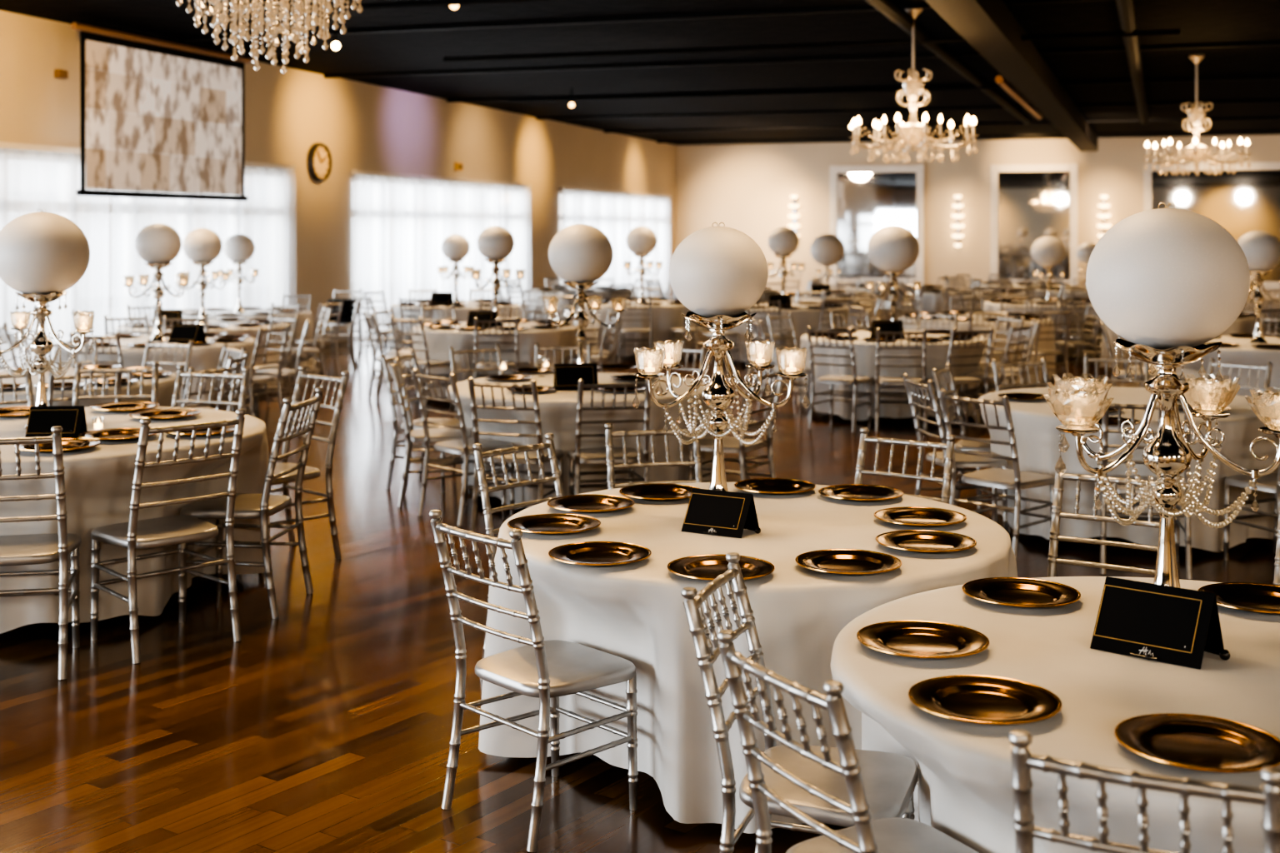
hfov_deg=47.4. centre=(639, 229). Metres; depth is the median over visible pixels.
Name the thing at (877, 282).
candle cup
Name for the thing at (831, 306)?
charger plate
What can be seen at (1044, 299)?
charger plate
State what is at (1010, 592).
charger plate
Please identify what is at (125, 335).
charger plate
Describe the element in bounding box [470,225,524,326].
candelabra
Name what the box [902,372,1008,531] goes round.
chair
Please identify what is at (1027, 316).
charger plate
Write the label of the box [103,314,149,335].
chair
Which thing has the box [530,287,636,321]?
tablecloth
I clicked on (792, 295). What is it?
charger plate
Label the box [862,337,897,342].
charger plate
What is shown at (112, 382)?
charger plate
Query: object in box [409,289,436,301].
chair
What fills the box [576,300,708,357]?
tablecloth
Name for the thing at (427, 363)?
chair
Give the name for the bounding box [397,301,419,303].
charger plate
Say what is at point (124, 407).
charger plate
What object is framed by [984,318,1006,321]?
charger plate
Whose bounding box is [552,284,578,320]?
chair
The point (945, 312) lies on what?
charger plate
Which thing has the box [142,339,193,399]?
chair
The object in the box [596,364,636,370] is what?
charger plate
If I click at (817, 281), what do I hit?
chair
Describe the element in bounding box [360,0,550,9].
trim
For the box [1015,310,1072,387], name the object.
chair
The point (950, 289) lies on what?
charger plate
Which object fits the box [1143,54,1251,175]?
chandelier
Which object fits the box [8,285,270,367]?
window
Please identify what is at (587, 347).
chair
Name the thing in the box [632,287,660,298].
chair
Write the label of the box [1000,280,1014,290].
chair
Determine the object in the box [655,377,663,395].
crystal pendant
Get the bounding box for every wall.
[0,10,676,344]
[676,134,1279,299]
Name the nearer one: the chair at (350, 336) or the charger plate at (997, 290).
the chair at (350, 336)
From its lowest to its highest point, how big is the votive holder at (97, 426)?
0.058 m
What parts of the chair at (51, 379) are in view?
post, rail, crest rail, post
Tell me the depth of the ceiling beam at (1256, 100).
29.71 m
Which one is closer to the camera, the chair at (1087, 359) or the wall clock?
the chair at (1087, 359)
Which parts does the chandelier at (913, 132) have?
bulb, bulb, arm, bulb, arm, bulb, bulb, arm, arm, arm, bulb, arm, rod, arm, bulb, arm, arm, bulb, arm, arm, bulb, arm, bulb, bulb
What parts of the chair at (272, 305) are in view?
post, rail, crest rail, post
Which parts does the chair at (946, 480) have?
post, rail, crest rail, rail, post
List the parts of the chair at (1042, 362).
post, crest rail, rail, post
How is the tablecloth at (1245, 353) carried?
on the floor
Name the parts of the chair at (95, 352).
crest rail, rail, post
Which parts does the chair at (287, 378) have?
leg, seat, post, rail, rail, rail, crest rail, post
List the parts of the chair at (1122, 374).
post, post, seat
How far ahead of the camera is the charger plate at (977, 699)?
3.24 m
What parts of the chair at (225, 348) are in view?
post, crest rail, post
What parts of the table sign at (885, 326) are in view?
panel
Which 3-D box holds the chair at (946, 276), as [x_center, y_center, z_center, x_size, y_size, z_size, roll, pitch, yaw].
[6.200,1.362,28.407,0.528,0.922,0.459,0,0,19]
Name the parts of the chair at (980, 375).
leg, seat, post, rail, rail, rail, crest rail, post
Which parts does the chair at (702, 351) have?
post, rail, crest rail, post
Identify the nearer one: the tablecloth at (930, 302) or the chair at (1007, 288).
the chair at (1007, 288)
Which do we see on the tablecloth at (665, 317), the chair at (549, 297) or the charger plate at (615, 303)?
the charger plate at (615, 303)
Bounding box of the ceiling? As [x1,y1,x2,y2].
[0,0,1279,144]
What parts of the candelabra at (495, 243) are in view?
arm, arm, globe, stem, arm, arm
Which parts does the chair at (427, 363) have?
post, crest rail, rail, rail, rail, leg, post, seat, leg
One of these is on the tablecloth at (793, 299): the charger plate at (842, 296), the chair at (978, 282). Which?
the charger plate at (842, 296)
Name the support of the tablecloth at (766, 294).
on the floor
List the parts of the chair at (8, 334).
post, crest rail, post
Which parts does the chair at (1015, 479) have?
post, crest rail, rail, rail, rail, leg, seat, post, leg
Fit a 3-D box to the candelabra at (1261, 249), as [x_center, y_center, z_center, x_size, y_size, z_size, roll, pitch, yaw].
[5.761,0.537,13.615,0.560,1.045,0.461,0,0,-22]
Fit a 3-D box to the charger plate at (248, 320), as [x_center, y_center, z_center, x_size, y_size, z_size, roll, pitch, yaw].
[-4.355,1.047,16.671,0.330,0.024,0.327,0,0,0]
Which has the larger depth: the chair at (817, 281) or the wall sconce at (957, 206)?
the wall sconce at (957, 206)
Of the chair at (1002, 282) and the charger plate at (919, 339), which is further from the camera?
the chair at (1002, 282)
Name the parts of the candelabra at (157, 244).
arm, arm, globe, stem, arm, arm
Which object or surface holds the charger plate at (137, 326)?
on the tablecloth at (252, 332)
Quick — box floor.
[0,291,1279,852]
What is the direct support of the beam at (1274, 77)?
attached to the ceiling
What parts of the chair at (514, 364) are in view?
post, rail, seat, crest rail, rail, rail, post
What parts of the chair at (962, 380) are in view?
leg, post, seat, leg, rail, rail, rail, crest rail, post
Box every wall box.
[54,69,67,78]
[454,162,462,170]
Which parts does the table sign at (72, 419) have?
panel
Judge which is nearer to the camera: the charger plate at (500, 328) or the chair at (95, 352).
the chair at (95, 352)
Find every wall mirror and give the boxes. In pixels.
[830,165,924,284]
[990,163,1077,285]
[1143,161,1279,289]
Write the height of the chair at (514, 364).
0.946 m
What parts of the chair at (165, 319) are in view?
post, crest rail, post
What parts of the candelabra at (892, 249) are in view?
arm, arm, stem, globe, arm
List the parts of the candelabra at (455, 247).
arm, arm, stem, globe, arm, arm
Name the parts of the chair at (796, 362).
post, crest rail, rail, rail, rail, seat, post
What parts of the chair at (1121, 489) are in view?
post, rail, rail, rail, seat, crest rail, leg, post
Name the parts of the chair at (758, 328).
post, post, seat, leg, leg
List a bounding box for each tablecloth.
[0,367,176,407]
[0,406,270,634]
[53,335,255,415]
[115,320,286,390]
[182,308,314,369]
[388,301,521,351]
[411,321,578,398]
[445,372,713,509]
[478,482,1017,834]
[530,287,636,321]
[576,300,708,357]
[672,289,777,300]
[725,303,849,364]
[790,293,887,329]
[796,330,987,420]
[830,576,1279,852]
[845,285,946,319]
[898,313,1055,383]
[915,290,1027,313]
[978,386,1279,552]
[980,282,1073,295]
[984,300,1101,357]
[1032,287,1087,299]
[1099,315,1265,369]
[1175,335,1279,404]
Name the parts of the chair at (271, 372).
leg, leg, seat, post, post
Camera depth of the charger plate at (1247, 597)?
4.17 m
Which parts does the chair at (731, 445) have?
leg, seat, post, rail, rail, rail, crest rail, post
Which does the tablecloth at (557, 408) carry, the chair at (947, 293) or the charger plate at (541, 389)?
the charger plate at (541, 389)
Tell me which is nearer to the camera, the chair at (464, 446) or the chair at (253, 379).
the chair at (464, 446)
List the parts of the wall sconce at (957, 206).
plate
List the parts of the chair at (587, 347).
post, crest rail, post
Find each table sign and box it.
[25,405,88,438]
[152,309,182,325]
[167,323,205,343]
[430,292,453,305]
[465,310,496,328]
[553,363,598,390]
[681,488,760,538]
[769,294,791,307]
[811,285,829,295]
[870,320,904,339]
[1090,576,1229,669]
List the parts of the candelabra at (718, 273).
arm, arm, stem, globe, arm, arm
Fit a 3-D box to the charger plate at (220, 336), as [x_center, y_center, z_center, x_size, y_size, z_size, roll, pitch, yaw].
[-3.949,1.047,14.124,0.330,0.024,0.327,0,0,0]
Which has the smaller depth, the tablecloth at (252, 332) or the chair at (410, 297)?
the tablecloth at (252, 332)
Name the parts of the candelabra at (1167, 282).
arm, arm, stem, globe, arm, arm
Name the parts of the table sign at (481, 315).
panel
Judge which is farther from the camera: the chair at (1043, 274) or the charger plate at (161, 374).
the chair at (1043, 274)
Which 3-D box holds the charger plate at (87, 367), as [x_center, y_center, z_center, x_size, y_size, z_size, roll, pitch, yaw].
[-4.080,1.047,10.979,0.330,0.024,0.327,0,0,0]
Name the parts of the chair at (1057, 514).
post, rail, rail, crest rail, rail, post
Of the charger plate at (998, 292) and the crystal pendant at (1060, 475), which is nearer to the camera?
the crystal pendant at (1060, 475)
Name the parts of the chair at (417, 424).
post, crest rail, rail, rail, rail, post, seat, leg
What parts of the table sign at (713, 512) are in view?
panel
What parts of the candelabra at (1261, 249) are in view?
arm, globe, stem, arm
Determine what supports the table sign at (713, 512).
on the tablecloth at (635, 612)
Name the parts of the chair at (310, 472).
post, seat, rail, rail, rail, crest rail, post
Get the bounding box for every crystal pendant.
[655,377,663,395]
[718,320,724,341]
[748,318,754,341]
[763,369,771,395]
[801,379,809,408]
[1054,434,1066,476]
[1058,420,1069,453]
[1095,478,1102,509]
[1112,346,1119,376]
[1125,349,1134,381]
[1178,352,1186,384]
[1212,418,1222,452]
[1215,349,1223,382]
[1250,480,1259,511]
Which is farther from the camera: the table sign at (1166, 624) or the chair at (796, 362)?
the chair at (796, 362)
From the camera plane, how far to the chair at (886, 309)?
16.42 m
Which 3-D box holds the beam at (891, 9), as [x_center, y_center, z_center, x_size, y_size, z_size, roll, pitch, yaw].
[4.456,-2.290,20.358,0.180,0.171,22.000,0,0,20]
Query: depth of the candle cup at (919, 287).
14.40 m
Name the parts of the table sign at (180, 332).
panel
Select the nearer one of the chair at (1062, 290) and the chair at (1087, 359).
the chair at (1087, 359)
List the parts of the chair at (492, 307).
crest rail, rail, post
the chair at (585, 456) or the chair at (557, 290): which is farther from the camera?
the chair at (557, 290)
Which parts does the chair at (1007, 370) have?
seat, post, post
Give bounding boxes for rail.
[0,141,85,154]
[244,160,296,169]
[350,170,419,179]
[419,175,531,187]
[560,186,623,194]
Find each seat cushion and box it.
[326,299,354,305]
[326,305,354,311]
[329,316,352,323]
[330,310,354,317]
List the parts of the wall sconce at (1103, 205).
plate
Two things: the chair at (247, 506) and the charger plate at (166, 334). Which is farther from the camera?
the charger plate at (166, 334)
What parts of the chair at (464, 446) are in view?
post, crest rail, rail, rail, rail, post, seat, leg, leg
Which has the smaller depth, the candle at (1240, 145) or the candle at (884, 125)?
the candle at (884, 125)
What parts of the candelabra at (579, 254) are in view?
arm, arm, globe, stem, arm, arm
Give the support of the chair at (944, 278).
on the floor
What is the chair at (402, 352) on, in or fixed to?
on the floor
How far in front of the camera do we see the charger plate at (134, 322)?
16.17 m
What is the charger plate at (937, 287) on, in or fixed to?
on the tablecloth at (848, 287)
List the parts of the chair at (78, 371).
post, rail, crest rail, post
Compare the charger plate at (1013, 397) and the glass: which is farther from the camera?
the glass
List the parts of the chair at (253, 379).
seat, post, rail, rail, rail, crest rail, post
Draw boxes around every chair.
[0,322,16,369]
[0,365,34,406]
[0,425,81,679]
[4,327,32,366]
[46,367,121,406]
[49,339,97,364]
[69,331,123,368]
[71,310,81,335]
[72,361,159,405]
[90,409,245,664]
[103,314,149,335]
[126,305,162,322]
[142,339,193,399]
[162,315,208,332]
[170,365,250,409]
[180,361,240,411]
[180,387,324,619]
[202,343,246,410]
[215,350,248,412]
[216,324,289,416]
[252,315,298,412]
[253,318,309,418]
[268,302,299,382]
[270,365,349,559]
[281,294,311,310]
[282,305,332,391]
[290,301,343,377]
[319,298,360,372]
[323,288,362,354]
[353,295,400,364]
[363,290,389,354]
[363,311,418,404]
[372,306,414,394]
[380,349,460,492]
[389,315,453,405]
[389,357,470,507]
[398,298,432,365]
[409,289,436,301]
[411,368,514,525]
[420,304,456,323]
[429,510,638,852]
[449,344,503,474]
[467,376,563,532]
[469,289,498,301]
[472,433,564,679]
[473,316,519,379]
[479,297,511,318]
[490,303,526,319]
[498,287,524,317]
[505,279,530,319]
[505,283,543,320]
[520,290,544,320]
[532,295,555,321]
[535,342,591,368]
[544,289,573,323]
[545,278,568,288]
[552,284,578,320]
[552,291,564,320]
[553,295,599,349]
[565,312,621,373]
[567,378,649,495]
[575,306,623,373]
[591,278,614,287]
[604,420,703,489]
[608,283,633,299]
[618,296,652,364]
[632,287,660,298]
[633,278,652,299]
[645,279,662,298]
[645,281,664,298]
[651,343,705,372]
[663,280,669,298]
[669,307,713,364]
[680,552,918,852]
[688,365,786,482]
[694,325,739,367]
[716,630,978,852]
[723,350,783,479]
[746,300,785,371]
[751,317,810,417]
[762,282,782,303]
[765,312,806,407]
[784,279,800,292]
[795,290,825,303]
[805,280,813,291]
[806,325,871,432]
[811,279,820,284]
[813,277,824,284]
[819,299,852,329]
[820,289,850,305]
[830,310,870,329]
[836,280,857,290]
[840,275,860,289]
[847,300,865,330]
[849,305,868,330]
[850,291,875,329]
[854,427,955,504]
[856,282,881,293]
[857,297,890,330]
[864,288,905,327]
[873,298,890,320]
[875,327,927,432]
[877,281,904,320]
[884,308,919,330]
[885,275,908,284]
[888,284,919,315]
[888,285,924,317]
[889,298,919,319]
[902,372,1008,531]
[916,310,958,331]
[925,326,994,425]
[931,362,990,505]
[936,276,956,289]
[939,389,1054,562]
[940,290,949,311]
[943,275,950,289]
[945,292,965,309]
[950,276,966,289]
[950,298,984,311]
[955,274,971,289]
[959,288,981,309]
[965,322,1034,422]
[968,310,1009,384]
[969,278,980,289]
[971,280,981,289]
[972,285,1001,312]
[980,314,1024,411]
[981,318,1039,391]
[987,278,1011,290]
[989,273,1010,282]
[991,356,1050,391]
[998,279,1007,289]
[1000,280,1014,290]
[1000,295,1033,314]
[1006,287,1035,299]
[1008,730,1279,852]
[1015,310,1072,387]
[1024,285,1046,298]
[1025,278,1044,294]
[1025,282,1047,297]
[1025,299,1057,374]
[1041,274,1063,282]
[1047,462,1176,577]
[1050,302,1100,381]
[1055,296,1095,362]
[1058,283,1065,299]
[1058,298,1108,372]
[1064,288,1089,299]
[1070,286,1089,297]
[1073,277,1086,287]
[1083,353,1149,386]
[1100,320,1157,386]
[1100,397,1192,579]
[1117,335,1158,387]
[1138,362,1205,391]
[1205,357,1272,399]
[1223,465,1279,560]
[1241,299,1272,335]
[1252,309,1279,337]
[1260,315,1279,334]
[1272,485,1279,585]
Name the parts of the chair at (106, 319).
post, crest rail, rail, post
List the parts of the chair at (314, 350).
leg, seat, post, post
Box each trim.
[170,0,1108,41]
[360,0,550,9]
[508,84,1014,101]
[603,116,1279,133]
[656,130,1279,143]
[995,75,1042,119]
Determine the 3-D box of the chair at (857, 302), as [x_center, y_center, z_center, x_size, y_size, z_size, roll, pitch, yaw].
[2.872,1.362,18.017,0.528,0.922,0.459,0,0,24]
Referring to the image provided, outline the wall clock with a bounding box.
[307,142,331,181]
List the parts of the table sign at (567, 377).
panel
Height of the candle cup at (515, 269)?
0.093 m
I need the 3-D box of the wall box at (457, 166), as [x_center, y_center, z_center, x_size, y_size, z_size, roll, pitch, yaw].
[-3.470,-1.198,27.935,0.091,0.150,0.220,0,0,17]
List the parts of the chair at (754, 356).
seat, post, crest rail, post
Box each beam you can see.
[324,40,1279,78]
[443,29,1179,61]
[446,75,1279,102]
[535,99,1279,119]
[865,0,1031,124]
[924,0,1097,151]
[1115,0,1148,124]
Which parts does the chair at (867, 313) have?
post, crest rail, rail, post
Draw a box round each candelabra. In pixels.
[0,209,94,429]
[122,223,189,341]
[176,228,229,324]
[215,234,259,312]
[436,234,474,304]
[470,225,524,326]
[542,224,626,363]
[623,225,662,302]
[631,222,809,491]
[766,226,804,294]
[810,234,844,294]
[865,225,921,320]
[1030,235,1065,301]
[1043,202,1279,588]
[1075,242,1095,274]
[1237,230,1279,343]
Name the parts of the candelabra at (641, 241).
arm, stem, globe, arm, arm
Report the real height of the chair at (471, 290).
0.922 m
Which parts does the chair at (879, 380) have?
post, seat, rail, rail, rail, crest rail, leg, post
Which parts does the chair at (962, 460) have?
post, crest rail, rail, rail, rail, post, seat, leg, leg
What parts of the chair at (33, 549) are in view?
crest rail, rail, rail, rail, seat, post, leg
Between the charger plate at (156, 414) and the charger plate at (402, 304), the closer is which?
the charger plate at (156, 414)
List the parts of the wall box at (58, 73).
plate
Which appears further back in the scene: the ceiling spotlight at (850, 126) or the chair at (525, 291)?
the ceiling spotlight at (850, 126)
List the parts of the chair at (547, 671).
post, crest rail, rail, rail, rail, post, leg, seat, leg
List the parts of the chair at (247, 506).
leg, leg, seat, post, rail, rail, rail, crest rail, post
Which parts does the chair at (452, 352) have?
post, crest rail, rail, post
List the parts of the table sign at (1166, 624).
panel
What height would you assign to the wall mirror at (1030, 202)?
3.331 m
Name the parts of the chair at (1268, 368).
post, rail, crest rail, post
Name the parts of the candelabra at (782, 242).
arm, arm, stem, globe, arm, arm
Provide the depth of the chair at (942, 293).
21.47 m
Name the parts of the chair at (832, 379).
post, crest rail, rail, leg, rail, rail, seat, post, leg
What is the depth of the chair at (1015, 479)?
7.94 m
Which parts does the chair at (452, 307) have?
post, crest rail, rail, post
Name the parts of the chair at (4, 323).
post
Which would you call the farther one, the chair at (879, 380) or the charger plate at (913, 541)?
the chair at (879, 380)
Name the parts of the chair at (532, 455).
post, crest rail, leg, rail, rail, rail, seat, post, leg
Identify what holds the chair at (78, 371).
on the floor
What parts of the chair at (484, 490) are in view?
post, rail, crest rail, rail, rail, post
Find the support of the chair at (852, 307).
on the floor
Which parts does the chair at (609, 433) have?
post, crest rail, rail, rail, post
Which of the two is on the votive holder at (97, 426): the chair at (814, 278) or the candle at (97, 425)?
the candle at (97, 425)
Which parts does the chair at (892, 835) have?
post, crest rail, rail, rail, rail, post, seat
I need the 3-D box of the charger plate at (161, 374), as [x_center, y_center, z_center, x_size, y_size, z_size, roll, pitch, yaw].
[-3.521,1.047,10.420,0.330,0.024,0.327,0,0,0]
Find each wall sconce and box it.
[787,195,799,236]
[951,195,964,247]
[1097,195,1111,237]
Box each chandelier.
[175,0,363,74]
[849,8,979,163]
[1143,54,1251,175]
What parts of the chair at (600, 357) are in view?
seat, post, post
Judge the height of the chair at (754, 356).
0.946 m
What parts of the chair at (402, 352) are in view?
post, crest rail, rail, post, seat, leg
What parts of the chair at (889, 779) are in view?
post, crest rail, rail, rail, rail, post, seat, leg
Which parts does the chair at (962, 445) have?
post, crest rail, rail, rail, rail, post, seat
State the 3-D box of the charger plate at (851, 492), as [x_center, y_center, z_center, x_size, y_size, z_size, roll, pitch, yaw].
[0.870,1.046,5.742,0.330,0.026,0.330,0,0,-36]
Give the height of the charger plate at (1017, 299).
0.024 m
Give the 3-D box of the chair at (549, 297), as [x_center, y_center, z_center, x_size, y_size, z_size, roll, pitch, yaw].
[-1.476,1.362,19.911,0.528,0.922,0.459,0,0,28]
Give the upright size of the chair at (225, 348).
0.946 m
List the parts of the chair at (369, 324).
post, post, seat, leg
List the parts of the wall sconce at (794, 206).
plate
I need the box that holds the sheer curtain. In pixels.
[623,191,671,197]
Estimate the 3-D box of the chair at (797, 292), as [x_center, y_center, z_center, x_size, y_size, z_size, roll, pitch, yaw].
[2.428,1.362,21.171,0.459,0.922,0.528,0,0,22]
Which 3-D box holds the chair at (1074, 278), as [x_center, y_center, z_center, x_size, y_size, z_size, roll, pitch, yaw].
[8.172,1.362,26.714,0.459,0.922,0.528,0,0,15]
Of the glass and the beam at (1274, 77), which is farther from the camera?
the beam at (1274, 77)
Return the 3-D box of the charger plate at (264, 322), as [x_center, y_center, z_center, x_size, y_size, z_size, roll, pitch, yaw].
[-4.175,1.047,16.284,0.330,0.024,0.327,0,0,0]
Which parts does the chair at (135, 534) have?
leg, post, seat, leg, rail, rail, rail, crest rail, post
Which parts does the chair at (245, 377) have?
post, rail, crest rail, post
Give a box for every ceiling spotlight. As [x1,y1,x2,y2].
[330,30,340,49]
[449,5,459,10]
[568,88,574,108]
[849,112,852,129]
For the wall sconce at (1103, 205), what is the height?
1.384 m
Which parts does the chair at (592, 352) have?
seat, post, post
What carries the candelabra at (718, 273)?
on the tablecloth at (635, 612)
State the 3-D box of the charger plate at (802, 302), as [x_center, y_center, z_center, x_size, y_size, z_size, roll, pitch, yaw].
[2.371,1.047,20.558,0.330,0.024,0.327,0,0,0]
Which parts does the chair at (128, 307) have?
post, crest rail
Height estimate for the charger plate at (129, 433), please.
0.029 m
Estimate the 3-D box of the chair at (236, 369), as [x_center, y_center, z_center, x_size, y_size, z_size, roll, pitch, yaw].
[-2.985,1.350,9.626,0.530,0.946,0.460,0,0,29]
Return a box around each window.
[0,154,285,370]
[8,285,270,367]
[350,178,524,339]
[558,192,665,297]
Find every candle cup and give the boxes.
[10,310,30,328]
[72,313,94,331]
[73,310,94,327]
[122,275,134,285]
[137,274,149,284]
[174,274,186,284]
[177,275,189,284]
[220,271,229,279]
[470,270,480,278]
[515,269,524,277]
[542,295,557,309]
[543,298,559,311]
[587,295,602,308]
[610,297,626,310]
[634,347,665,374]
[653,340,683,366]
[745,340,774,365]
[775,347,807,374]
[865,280,874,289]
[877,281,886,289]
[911,280,921,289]
[1043,386,1114,429]
[1178,374,1240,414]
[1245,388,1279,430]
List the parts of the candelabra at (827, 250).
stem, globe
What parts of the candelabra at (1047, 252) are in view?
stem, globe, arm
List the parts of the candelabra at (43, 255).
arm, arm, stem, globe, arm, arm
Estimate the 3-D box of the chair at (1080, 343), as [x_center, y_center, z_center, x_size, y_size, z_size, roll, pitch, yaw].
[5.273,1.362,17.623,0.528,0.922,0.459,0,0,-6]
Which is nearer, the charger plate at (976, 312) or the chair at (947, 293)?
the charger plate at (976, 312)
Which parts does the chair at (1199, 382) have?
post, seat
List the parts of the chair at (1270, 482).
leg, seat, leg, post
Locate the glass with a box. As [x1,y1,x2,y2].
[537,355,545,376]
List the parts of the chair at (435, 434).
post, post, seat, leg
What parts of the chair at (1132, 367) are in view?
post, seat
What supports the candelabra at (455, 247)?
on the tablecloth at (462, 313)
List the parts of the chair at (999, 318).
leg, seat, post, rail, rail, rail, crest rail, post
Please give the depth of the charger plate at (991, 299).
21.44 m
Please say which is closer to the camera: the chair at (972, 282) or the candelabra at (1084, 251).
the candelabra at (1084, 251)
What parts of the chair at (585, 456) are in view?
leg, post, rail, seat, rail, rail, crest rail, leg, post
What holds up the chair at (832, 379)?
on the floor
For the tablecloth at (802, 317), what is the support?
on the floor
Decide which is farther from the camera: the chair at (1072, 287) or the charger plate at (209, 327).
the chair at (1072, 287)
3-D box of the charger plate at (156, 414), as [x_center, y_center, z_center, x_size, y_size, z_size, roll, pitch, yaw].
[-2.483,0.975,7.622,0.360,0.029,0.360,0,0,-36]
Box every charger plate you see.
[0,406,30,417]
[2,383,25,391]
[8,365,52,372]
[14,438,99,453]
[34,382,84,389]
[62,340,99,343]
[75,365,121,369]
[78,427,158,441]
[86,378,137,385]
[90,342,121,347]
[90,401,159,412]
[105,333,141,338]
[122,321,152,324]
[122,371,171,379]
[124,366,161,369]
[126,324,154,328]
[127,342,165,347]
[128,409,200,420]
[151,332,170,336]
[161,325,173,329]
[165,425,235,436]
[176,340,214,345]
[181,309,199,311]
[181,310,196,314]
[183,312,210,314]
[203,325,228,329]
[204,332,226,336]
[205,307,228,309]
[209,338,245,342]
[215,312,242,315]
[215,335,249,338]
[216,317,245,320]
[233,323,264,327]
[242,306,260,309]
[244,319,271,322]
[250,311,277,314]
[250,320,279,324]
[265,307,291,309]
[276,310,302,313]
[281,308,306,310]
[396,303,419,305]
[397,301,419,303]
[415,304,438,307]
[416,323,447,326]
[425,325,455,329]
[433,320,462,324]
[444,305,468,307]
[455,327,486,330]
[472,300,494,302]
[474,304,498,306]
[485,375,531,381]
[491,300,513,303]
[491,302,514,304]
[497,327,527,330]
[506,385,556,394]
[507,513,600,534]
[510,319,532,323]
[510,367,554,374]
[530,325,555,329]
[533,320,562,324]
[537,288,552,290]
[544,323,573,326]
[547,494,634,513]
[548,541,651,566]
[550,286,567,289]
[554,289,569,291]
[586,300,604,302]
[590,301,610,304]
[595,286,613,288]
[595,299,618,301]
[595,387,645,393]
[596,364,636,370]
[599,289,617,290]
[610,302,633,304]
[610,375,654,381]
[619,483,699,500]
[640,302,664,305]
[651,298,670,300]
[666,301,683,304]
[666,554,774,581]
[734,478,815,494]
[750,305,768,309]
[776,306,800,309]
[790,294,802,296]
[795,549,901,574]
[796,301,819,304]
[805,305,829,309]
[806,332,839,337]
[807,295,826,297]
[817,303,840,304]
[818,484,903,502]
[820,305,844,307]
[824,335,859,339]
[825,329,857,332]
[830,291,847,293]
[834,295,854,297]
[855,294,872,296]
[856,620,989,659]
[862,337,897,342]
[874,506,966,527]
[875,530,976,553]
[903,314,918,317]
[906,337,942,342]
[908,675,1061,724]
[912,312,939,314]
[920,286,935,289]
[920,316,943,319]
[921,330,951,334]
[923,290,938,292]
[924,289,942,291]
[925,285,942,288]
[939,335,974,340]
[940,311,966,314]
[943,288,959,290]
[945,317,974,320]
[945,333,978,336]
[954,291,973,294]
[961,577,1080,607]
[975,311,998,314]
[980,291,999,294]
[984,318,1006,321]
[988,300,1012,303]
[990,299,1013,300]
[992,289,1009,291]
[997,393,1049,401]
[998,291,1019,293]
[1007,301,1025,304]
[1010,298,1032,300]
[1010,313,1033,316]
[1011,316,1039,320]
[1020,315,1048,318]
[1034,302,1058,305]
[1039,298,1059,300]
[1049,288,1064,290]
[1049,386,1092,394]
[1066,302,1087,305]
[1066,404,1123,413]
[1073,299,1089,301]
[1085,416,1140,427]
[1114,713,1279,773]
[1177,404,1230,411]
[1197,582,1279,614]
[1203,342,1239,347]
[1228,333,1264,338]
[1237,315,1249,318]
[1240,313,1255,316]
[1251,344,1279,349]
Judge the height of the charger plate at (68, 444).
0.029 m
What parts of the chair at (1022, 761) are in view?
post, rail, crest rail, post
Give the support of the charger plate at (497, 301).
on the tablecloth at (462, 313)
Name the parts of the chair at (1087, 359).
post, crest rail, rail, post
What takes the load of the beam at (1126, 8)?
attached to the ceiling
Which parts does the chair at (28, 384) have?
crest rail, rail, post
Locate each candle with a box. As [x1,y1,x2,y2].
[94,419,102,428]
[500,363,505,369]
[852,126,855,136]
[856,125,859,134]
[873,127,875,137]
[883,124,885,134]
[895,121,899,132]
[923,121,927,131]
[939,122,941,133]
[949,128,952,138]
[965,123,969,133]
[971,125,974,134]
[1168,145,1171,153]
[1194,144,1196,152]
[1239,144,1241,152]
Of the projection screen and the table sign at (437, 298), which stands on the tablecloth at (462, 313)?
the table sign at (437, 298)
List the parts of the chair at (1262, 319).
post, rail, crest rail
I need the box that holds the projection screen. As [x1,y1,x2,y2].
[70,19,251,200]
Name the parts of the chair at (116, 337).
post, crest rail, rail, rail, post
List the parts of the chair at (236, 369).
post, rail, rail, crest rail, post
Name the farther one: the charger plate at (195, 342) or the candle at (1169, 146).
the candle at (1169, 146)
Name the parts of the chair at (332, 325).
post, seat, crest rail, leg, post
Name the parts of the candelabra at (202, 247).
arm, arm, stem, globe, arm, arm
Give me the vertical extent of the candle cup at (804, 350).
0.095 m
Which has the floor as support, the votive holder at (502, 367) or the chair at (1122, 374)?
the chair at (1122, 374)
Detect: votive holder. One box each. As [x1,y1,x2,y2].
[91,416,104,429]
[499,361,507,369]
[541,359,549,367]
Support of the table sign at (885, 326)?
on the tablecloth at (937, 352)
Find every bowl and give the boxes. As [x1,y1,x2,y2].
[15,290,68,303]
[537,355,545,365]
[680,311,756,329]
[1112,338,1221,365]
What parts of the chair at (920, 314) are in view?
post, rail, crest rail, post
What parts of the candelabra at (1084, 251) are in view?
globe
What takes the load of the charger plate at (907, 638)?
on the tablecloth at (963, 791)
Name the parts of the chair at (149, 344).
post, rail, crest rail, post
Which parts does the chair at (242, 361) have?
post, crest rail, post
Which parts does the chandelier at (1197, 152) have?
bulb, arm, arm, bulb, arm, arm, arm, arm, bulb, rod, arm, arm, arm, arm, arm, bulb, bulb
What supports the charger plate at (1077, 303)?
on the tablecloth at (988, 306)
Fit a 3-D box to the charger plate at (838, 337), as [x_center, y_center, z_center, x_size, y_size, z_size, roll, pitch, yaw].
[1.936,1.047,14.004,0.330,0.024,0.327,0,0,0]
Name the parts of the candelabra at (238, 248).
arm, stem, globe, arm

